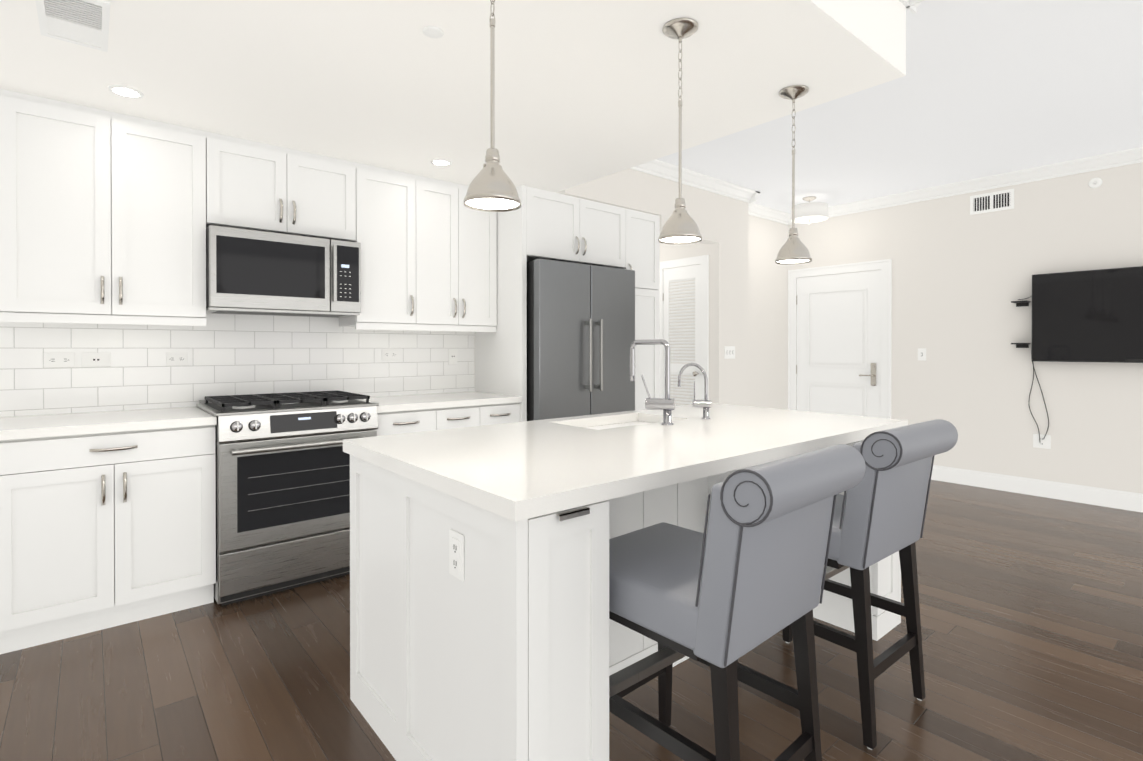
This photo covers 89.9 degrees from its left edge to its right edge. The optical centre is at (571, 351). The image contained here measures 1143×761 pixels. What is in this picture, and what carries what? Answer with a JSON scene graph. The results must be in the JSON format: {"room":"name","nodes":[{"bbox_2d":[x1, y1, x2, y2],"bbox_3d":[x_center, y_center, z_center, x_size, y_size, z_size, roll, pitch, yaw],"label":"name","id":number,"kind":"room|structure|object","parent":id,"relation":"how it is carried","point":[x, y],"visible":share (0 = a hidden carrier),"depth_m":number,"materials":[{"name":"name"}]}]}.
{"room":"kitchen and living room","nodes":[
{"label":"kitchen and living room","id":0,"kind":"room"},
{"bbox_2d":[0,0,905,192],"bbox_3d":[-0.661,-1.326,2.513,2.920,0.380,2.860,0,0,-40],"label":"ceiling","id":1,"kind":"structure","parent":0,"point":[586,91],"depth_m":2.32,"materials":[{"name":"white paint"}]},
{"bbox_2d":[35,0,110,51],"bbox_3d":[-1.694,-1.130,1.952,0.185,0.006,0.390,0,0,-40],"label":"ceiling vent","id":2,"kind":"object","parent":1,"relation":"in","point":[85,23],"visible":1,"depth_m":1.96,"materials":[{"name":"white metal"}]},
{"bbox_2d":[108,85,143,98],"bbox_3d":[-1.947,-1.133,2.504,0.123,0.005,0.123,0,0,5],"label":"recessed light","id":3,"kind":"object","parent":1,"relation":"in","point":[125,91],"depth_m":2.50,"materials":[{"name":"white plastic"}]},
{"bbox_2d":[423,26,443,37],"bbox_3d":[-0.490,-1.130,2.031,0.072,0.007,0.072,0,0,-40],"label":"ceiling detector","id":4,"kind":"object","parent":1,"relation":"attached to","point":[432,32],"visible":1,"depth_m":2.02,"materials":[{"name":"white plastic"}]},
{"bbox_2d":[431,159,451,165],"bbox_3d":[-0.786,-1.139,3.454,0.123,0.005,0.123,0,0,5],"label":"recessed light","id":5,"kind":"object","parent":1,"relation":"in","point":[439,162],"depth_m":3.45,"materials":[{"name":"white plastic"}]},
{"bbox_2d":[464,0,520,211],"bbox_3d":[-0.208,-0.758,1.512,0.151,0.744,0.151,0,0,-40],"label":"pendant light","id":6,"kind":"object","parent":1,"relation":"hanging from","point":[491,187],"visible":1,"depth_m":1.50,"materials":[{"name":"silver metal"}]},
{"bbox_2d":[658,18,701,244],"bbox_3d":[0.381,-0.761,2.007,0.151,0.744,0.151,0,0,-40],"label":"pendant light","id":7,"kind":"object","parent":1,"relation":"hanging from","point":[680,226],"visible":1,"depth_m":1.99,"materials":[{"name":"silver metal"}]},
{"bbox_2d":[775,85,811,264],"bbox_3d":[0.970,-0.763,2.503,0.151,0.744,0.151,0,0,-40],"label":"pendant light","id":8,"kind":"object","parent":1,"relation":"hanging from","point":[793,250],"visible":1,"depth_m":2.48,"materials":[{"name":"silver metal"}]},
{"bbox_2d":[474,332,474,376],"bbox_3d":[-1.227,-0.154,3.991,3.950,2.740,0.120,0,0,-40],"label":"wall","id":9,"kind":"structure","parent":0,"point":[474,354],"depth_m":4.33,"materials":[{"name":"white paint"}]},
{"bbox_2d":[0,89,131,320],"bbox_3d":[-2.402,-0.654,2.695,0.480,0.963,0.315,0,0,-40],"label":"upper cabinet","id":10,"kind":"object","parent":9,"relation":"attached to","point":[66,168],"depth_m":2.59,"materials":[{"name":"white wood"}]},
{"bbox_2d":[132,116,211,320],"bbox_3d":[-2.141,-0.655,2.915,0.438,0.963,0.315,0,0,-40],"label":"upper cabinet","id":11,"kind":"object","parent":9,"relation":"attached to","point":[172,186],"depth_m":2.84,"materials":[{"name":"white wood"}]},
{"bbox_2d":[208,132,299,235],"bbox_3d":[-1.804,-0.900,3.197,0.438,0.476,0.315,0,0,-40],"label":"upper cabinet","id":12,"kind":"object","parent":9,"relation":"attached to","point":[256,185],"depth_m":3.08,"materials":[{"name":"white wood"}]},
{"bbox_2d":[206,225,360,317],"bbox_3d":[-1.643,-0.425,3.258,0.757,0.426,0.431,0,0,-40],"label":"microwave","id":13,"kind":"object","parent":12,"relation":"attached to","point":[252,272],"visible":0.98,"depth_m":3.09,"materials":[{"name":"silver metal"}]},
{"bbox_2d":[300,151,359,241],"bbox_3d":[-1.558,-0.901,3.404,0.439,0.476,0.315,0,0,-40],"label":"upper cabinet","id":14,"kind":"object","parent":9,"relation":"attached to","point":[329,186],"depth_m":3.34,"materials":[{"name":"white wood"}]},
{"bbox_2d":[336,163,427,328],"bbox_3d":[-1.221,-0.659,3.689,0.438,0.963,0.315,0,0,-40],"label":"upper cabinet","id":15,"kind":"object","parent":9,"relation":"attached to","point":[393,204],"depth_m":3.58,"materials":[{"name":"white wood"}]},
{"bbox_2d":[420,178,467,328],"bbox_3d":[-0.981,-0.660,3.891,0.422,0.963,0.315,0,0,-40],"label":"upper cabinet","id":16,"kind":"object","parent":9,"relation":"attached to","point":[447,212],"depth_m":3.83,"materials":[{"name":"white wood"}]},
{"bbox_2d":[468,186,499,328],"bbox_3d":[-0.770,-0.661,4.069,0.363,0.963,0.315,0,0,-40],"label":"upper cabinet","id":17,"kind":"object","parent":9,"relation":"attached to","point":[483,227],"depth_m":4.01,"materials":[{"name":"white wood"}]},
{"bbox_2d":[500,185,587,272],"bbox_3d":[-0.298,-0.886,4.267,0.533,0.464,0.617,0,0,-40],"label":"upper cabinet","id":18,"kind":"object","parent":9,"relation":"attached to","point":[548,225],"depth_m":3.99,"materials":[{"name":"white wood"}]},
{"bbox_2d":[588,200,627,268],"bbox_3d":[0.021,-0.887,4.536,0.533,0.464,0.617,0,0,-40],"label":"upper cabinet","id":19,"kind":"object","parent":9,"relation":"attached to","point":[607,224],"depth_m":4.36,"materials":[{"name":"white wood"}]},
{"bbox_2d":[0,480,1142,760],"bbox_3d":[1.603,1.253,2.576,7.050,0.060,8.700,0,0,-40],"label":"floor","id":20,"kind":"structure","parent":0,"point":[1032,624],"depth_m":2.16,"materials":[{"name":"brown wood"}]},
{"bbox_2d":[0,421,216,653],"bbox_3d":[-2.194,0.785,2.704,0.800,0.875,0.603,0,0,-40],"label":"base cabinet","id":21,"kind":"object","parent":20,"relation":"on","point":[100,531],"depth_m":2.47,"materials":[{"name":"white wood"}]},
{"bbox_2d":[0,405,215,440],"bbox_3d":[-2.185,0.327,2.690,0.800,0.039,0.632,0,0,-40],"label":"countertop","id":22,"kind":"structure","parent":21,"relation":"on","point":[35,425],"depth_m":2.56,"materials":[{"name":"white stone"}]},
{"bbox_2d":[196,390,378,605],"bbox_3d":[-1.552,0.734,3.157,0.782,0.972,0.704,0,0,-40],"label":"range","id":23,"kind":"object","parent":20,"relation":"on","point":[282,491],"visible":0.94,"depth_m":2.88,"materials":[{"name":"silver metal"}]},
{"bbox_2d":[375,409,447,435],"bbox_3d":[-1.135,0.781,3.595,0.437,0.875,0.603,0,0,-40],"label":"base cabinet","id":24,"kind":"object","parent":20,"relation":"on","point":[420,420],"depth_m":3.37,"materials":[{"name":"white wood"}]},
{"bbox_2d":[358,389,523,412],"bbox_3d":[-0.913,0.322,3.760,0.994,0.039,0.632,0,0,-40],"label":"countertop","id":25,"kind":"structure","parent":24,"relation":"on","point":[403,402],"depth_m":3.62,"materials":[{"name":"white stone"}]},
{"bbox_2d":[448,405,491,428],"bbox_3d":[-0.896,0.779,3.796,0.422,0.875,0.603,0,0,-40],"label":"base cabinet","id":26,"kind":"object","parent":20,"relation":"on","point":[475,415],"depth_m":3.62,"materials":[{"name":"white wood"}]},
{"bbox_2d":[492,401,523,424],"bbox_3d":[-0.683,0.779,3.976,0.367,0.875,0.603,0,0,-40],"label":"base cabinet","id":27,"kind":"object","parent":20,"relation":"on","point":[501,414],"depth_m":3.80,"materials":[{"name":"white wood"}]},
{"bbox_2d":[527,259,634,420],"bbox_3d":[-0.075,0.298,4.332,0.914,1.832,0.784,0,0,-40],"label":"refrigerator","id":28,"kind":"object","parent":20,"relation":"on","point":[580,328],"visible":0.42,"depth_m":4.00,"materials":[{"name":"silver metal"}]},
{"bbox_2d":[350,427,900,760],"bbox_3d":[0.350,0.789,2.303,2.096,0.872,1.064,0,0,-40],"label":"kitchen island","id":29,"kind":"object","parent":20,"relation":"on","point":[483,627],"depth_m":1.46,"materials":[{"name":"wood"}]},
{"bbox_2d":[343,403,906,522],"bbox_3d":[0.352,0.331,2.299,2.130,0.042,1.070,0,0,-40],"label":"island countertop","id":30,"kind":"structure","parent":29,"relation":"on","point":[506,470],"depth_m":1.83,"materials":[{"name":"white stone"}]},
{"bbox_2d":[579,419,654,426],"bbox_3d":[0.219,0.452,2.571,0.584,0.228,0.334,0,0,-40],"label":"sink","id":31,"kind":"object","parent":30,"relation":"in","point":[614,422],"depth_m":2.77,"materials":[{"name":"white ceramic"}]},
{"bbox_2d":[629,339,682,422],"bbox_3d":[0.337,0.128,2.484,0.107,0.361,0.257,0,0,-40],"label":"faucet","id":32,"kind":"object","parent":30,"relation":"on","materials":[{"name":"silver metal"}]},
{"bbox_2d":[678,363,714,418],"bbox_3d":[0.564,0.180,2.662,0.077,0.256,0.193,0,0,-40],"label":"faucet","id":33,"kind":"object","parent":30,"relation":"on","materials":[{"name":"silver metal"}]},
{"bbox_2d":[627,209,659,409],"bbox_3d":[0.377,0.045,4.840,0.397,2.332,0.617,0,0,-40],"label":"tall cabinet","id":34,"kind":"object","parent":20,"relation":"on","point":[643,228],"depth_m":4.63,"materials":[{"name":"white wood"}]},
{"bbox_2d":[609,444,865,760],"bbox_3d":[0.354,0.734,1.526,0.482,0.990,0.659,0,0,-40],"label":"bar stool","id":35,"kind":"object","parent":20,"relation":"on","point":[745,574],"visible":0.92,"depth_m":1.34,"materials":[{"name":"grey fabric"}]},
{"bbox_2d":[737,419,957,749],"bbox_3d":[0.937,0.731,2.062,0.471,0.990,0.651,0,0,-40],"label":"bar stool","id":36,"kind":"object","parent":20,"relation":"on","point":[879,511],"visible":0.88,"depth_m":1.81,"materials":[{"name":"grey fabric"}]},
{"bbox_2d":[556,168,718,244],"bbox_3d":[-0.042,-0.162,5.464,1.820,2.740,2.150,0,0,-40],"label":"wall","id":37,"kind":"structure","parent":0,"point":[632,189],"depth_m":4.65,"materials":[{"name":"white paint"}]},
{"bbox_2d":[660,194,787,409],"bbox_3d":[1.301,-0.168,6.594,1.690,2.740,2.150,0,0,-40],"label":"wall","id":38,"kind":"structure","parent":0,"point":[748,297],"depth_m":5.54,"materials":[{"name":"white paint"}]},
{"bbox_2d":[659,255,708,405],"bbox_3d":[1.048,0.155,5.534,0.076,2.105,0.620,0,0,-40],"label":"door","id":39,"kind":"structure","parent":38,"relation":"attached to","point":[699,274],"depth_m":5.51,"materials":[{"name":"white wood"}]},
{"bbox_2d":[630,159,759,207],"bbox_3d":[0.878,-1.479,4.789,2.368,0.098,0.098,0,0,-40],"label":"crown molding","id":40,"kind":"structure","parent":38,"relation":"attached to","point":[661,169],"depth_m":4.97,"materials":[{"name":"white wood"}]},
{"bbox_2d":[724,346,734,358],"bbox_3d":[1.477,0.009,5.330,0.165,0.115,0.012,0,0,-40],"label":"light switch","id":41,"kind":"object","parent":38,"relation":"attached to","point":[729,353],"depth_m":5.32,"materials":[{"name":"white plastic"}]},
{"bbox_2d":[748,205,791,223],"bbox_3d":[1.992,-1.486,6.053,1.120,0.098,0.103,0,0,-40],"label":"crown molding","id":42,"kind":"structure","parent":38,"relation":"attached to","point":[764,212],"depth_m":6.21,"materials":[{"name":"white wood"}]},
{"bbox_2d":[786,147,1142,224],"bbox_3d":[4.630,-1.475,3.882,0.078,0.098,6.823,0,0,-40],"label":"crown molding","id":43,"kind":"structure","parent":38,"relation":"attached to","point":[1135,155],"depth_m":4.97,"materials":[{"name":"white wood"}]},
{"bbox_2d":[657,0,1142,213],"bbox_3d":[1.596,-1.556,2.555,6.670,0.080,8.700,0,0,-40],"label":"ceiling","id":44,"kind":"structure","parent":0,"point":[983,88],"depth_m":3.68,"materials":[{"name":"white paint"}]},
{"bbox_2d":[791,196,827,223],"bbox_3d":[2.376,-1.402,5.721,0.344,0.262,0.344,0,0,-40],"label":"drum ceiling light","id":45,"kind":"object","parent":44,"relation":"attached to","point":[811,212],"visible":0.96,"depth_m":5.61,"materials":[{"name":"white glass"}]},
{"bbox_2d":[899,0,925,13],"bbox_3d":[0.348,-1.462,1.443,2.908,0.098,0.078,0,0,-40],"label":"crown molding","id":46,"kind":"structure","parent":44,"relation":"attached to","point":[911,5],"depth_m":2.34,"materials":[{"name":"white"}]},
{"bbox_2d":[788,162,1142,493],"bbox_3d":[4.102,-0.158,4.671,0.120,2.740,8.700,0,0,-40],"label":"wall","id":47,"kind":"structure","parent":0,"point":[961,278],"depth_m":4.98,"materials":[{"name":"white paint"}]},
{"bbox_2d":[788,259,891,418],"bbox_3d":[2.801,0.144,6.080,0.059,2.122,1.086,0,0,-40],"label":"door","id":48,"kind":"structure","parent":47,"relation":"attached to","point":[839,342],"depth_m":6.05,"materials":[{"name":"white wood"}]},
{"bbox_2d":[918,348,925,360],"bbox_3d":[3.345,0.028,5.469,0.012,0.115,0.072,0,0,-40],"label":"light switch","id":49,"kind":"object","parent":47,"relation":"attached to","point":[921,351],"depth_m":5.47,"materials":[{"name":"white plastic"}]},
{"bbox_2d":[970,189,1013,214],"bbox_3d":[3.699,-1.315,5.044,0.008,0.170,0.320,0,0,-40],"label":"air vent","id":50,"kind":"object","parent":47,"relation":"in","point":[992,201],"visible":1,"depth_m":5.04,"materials":[{"name":"white metal"}]},
{"bbox_2d":[1011,300,1030,347],"bbox_3d":[3.799,-0.228,4.846,0.113,0.395,0.112,0,0,-40],"label":"brackets","id":51,"kind":"object","parent":47,"relation":"attached to","point":[1020,304],"visible":1,"depth_m":4.85,"materials":[{"name":"black plastic"}]},
{"bbox_2d":[929,465,1142,512],"bbox_3d":[5.007,1.149,3.496,0.016,0.140,5.725,0,0,-40],"label":"baseboard","id":52,"kind":"structure","parent":47,"relation":"attached to","point":[1119,499],"depth_m":4.76,"materials":[{"name":"white wood"}]},
{"bbox_2d":[1033,434,1050,448],"bbox_3d":[3.927,0.750,4.784,0.007,0.115,0.115,0,0,-40],"label":"outlet","id":53,"kind":"object","parent":47,"relation":"attached to","point":[1045,443],"depth_m":4.78,"materials":[{"name":"white plastic"}]},
{"bbox_2d":[1031,266,1142,362],"bbox_3d":[4.255,-0.276,4.323,0.088,0.720,1.230,0,0,-40],"label":"wall-mounted tv","id":54,"kind":"object","parent":47,"relation":"attached to","point":[1089,316],"visible":1,"depth_m":4.49,"materials":[{"name":"black plastic"}]},
{"bbox_2d":[1018,296,1048,441],"bbox_3d":[3.872,0.131,4.804,0.045,1.262,0.203,0,0,-40],"label":"cables","id":55,"kind":"object","parent":54,"relation":"hanging from","point":[1040,389],"visible":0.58,"depth_m":4.81,"materials":[{"name":"black plastic"}]},
{"bbox_2d":[1088,177,1102,187],"bbox_3d":[4.132,-1.332,4.520,0.020,0.084,0.084,0,0,-40],"label":"sprinkler","id":56,"kind":"object","parent":47,"relation":"attached to","point":[1095,182],"visible":1,"depth_m":4.52,"materials":[{"name":"white"}]}
]}

